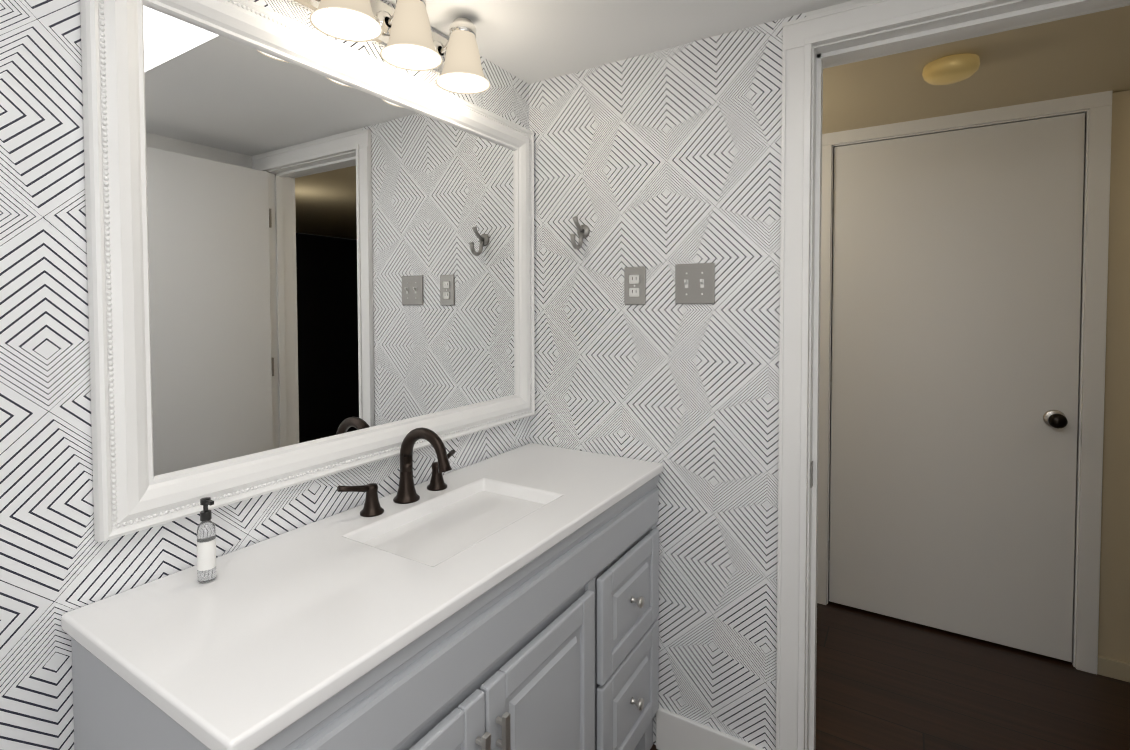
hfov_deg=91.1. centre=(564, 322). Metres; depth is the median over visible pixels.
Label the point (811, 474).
strike plate
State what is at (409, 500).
faucet
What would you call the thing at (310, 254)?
mirror
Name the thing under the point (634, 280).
receptacle
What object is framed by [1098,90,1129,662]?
wall
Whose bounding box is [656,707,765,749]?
baseboard
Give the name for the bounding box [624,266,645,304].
electrical outlet plate
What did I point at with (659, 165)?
wall
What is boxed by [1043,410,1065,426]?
rose
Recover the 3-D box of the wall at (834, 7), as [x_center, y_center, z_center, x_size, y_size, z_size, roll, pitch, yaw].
[0.957,-0.751,1.276,0.728,0.075,0.120,1,2,32]
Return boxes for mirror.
[80,0,534,542]
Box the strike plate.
[810,461,812,487]
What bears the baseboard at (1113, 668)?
attached to the wall at (1114, 622)
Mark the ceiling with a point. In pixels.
(1077, 55)
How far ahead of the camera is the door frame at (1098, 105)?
2.01 m
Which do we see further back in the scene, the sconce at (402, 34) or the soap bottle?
the sconce at (402, 34)
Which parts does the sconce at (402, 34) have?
lamp shade, arm, lamp shade, arm, lamp shade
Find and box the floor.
[650,601,1129,749]
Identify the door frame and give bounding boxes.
[776,0,1129,749]
[817,90,1112,674]
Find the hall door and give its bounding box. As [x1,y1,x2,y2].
[829,113,1084,661]
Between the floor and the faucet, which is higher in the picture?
the faucet
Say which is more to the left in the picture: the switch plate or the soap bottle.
the soap bottle
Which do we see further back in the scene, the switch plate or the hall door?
the hall door
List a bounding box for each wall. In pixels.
[0,0,530,749]
[529,13,805,749]
[806,0,869,16]
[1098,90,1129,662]
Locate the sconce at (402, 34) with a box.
[287,0,489,93]
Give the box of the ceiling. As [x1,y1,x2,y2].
[386,0,1129,133]
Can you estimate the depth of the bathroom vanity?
0.97 m
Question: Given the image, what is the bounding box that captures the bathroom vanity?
[61,427,662,749]
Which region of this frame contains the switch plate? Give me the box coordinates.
[675,263,714,303]
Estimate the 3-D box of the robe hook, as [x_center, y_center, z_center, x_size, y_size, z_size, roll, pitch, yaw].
[0.040,-0.280,1.740,0.044,0.103,0.078,1,2,32]
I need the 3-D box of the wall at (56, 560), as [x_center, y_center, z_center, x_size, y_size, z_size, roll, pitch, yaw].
[-0.821,0.270,0.876,0.120,2.085,2.720,1,2,32]
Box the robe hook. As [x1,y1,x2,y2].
[570,216,589,249]
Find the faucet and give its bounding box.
[337,427,454,516]
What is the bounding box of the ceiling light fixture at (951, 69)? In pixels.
[922,53,979,84]
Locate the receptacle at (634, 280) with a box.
[629,275,639,296]
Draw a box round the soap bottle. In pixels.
[197,497,215,582]
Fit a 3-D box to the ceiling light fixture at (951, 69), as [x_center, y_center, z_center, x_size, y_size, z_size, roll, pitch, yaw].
[1.194,-0.775,1.717,0.148,0.058,0.148,1,2,32]
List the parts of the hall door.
hall door hinges, knob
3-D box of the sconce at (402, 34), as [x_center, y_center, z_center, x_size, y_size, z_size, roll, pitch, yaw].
[-0.372,-0.695,1.293,0.179,0.164,0.550,1,2,32]
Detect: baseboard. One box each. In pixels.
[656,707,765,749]
[1097,656,1129,681]

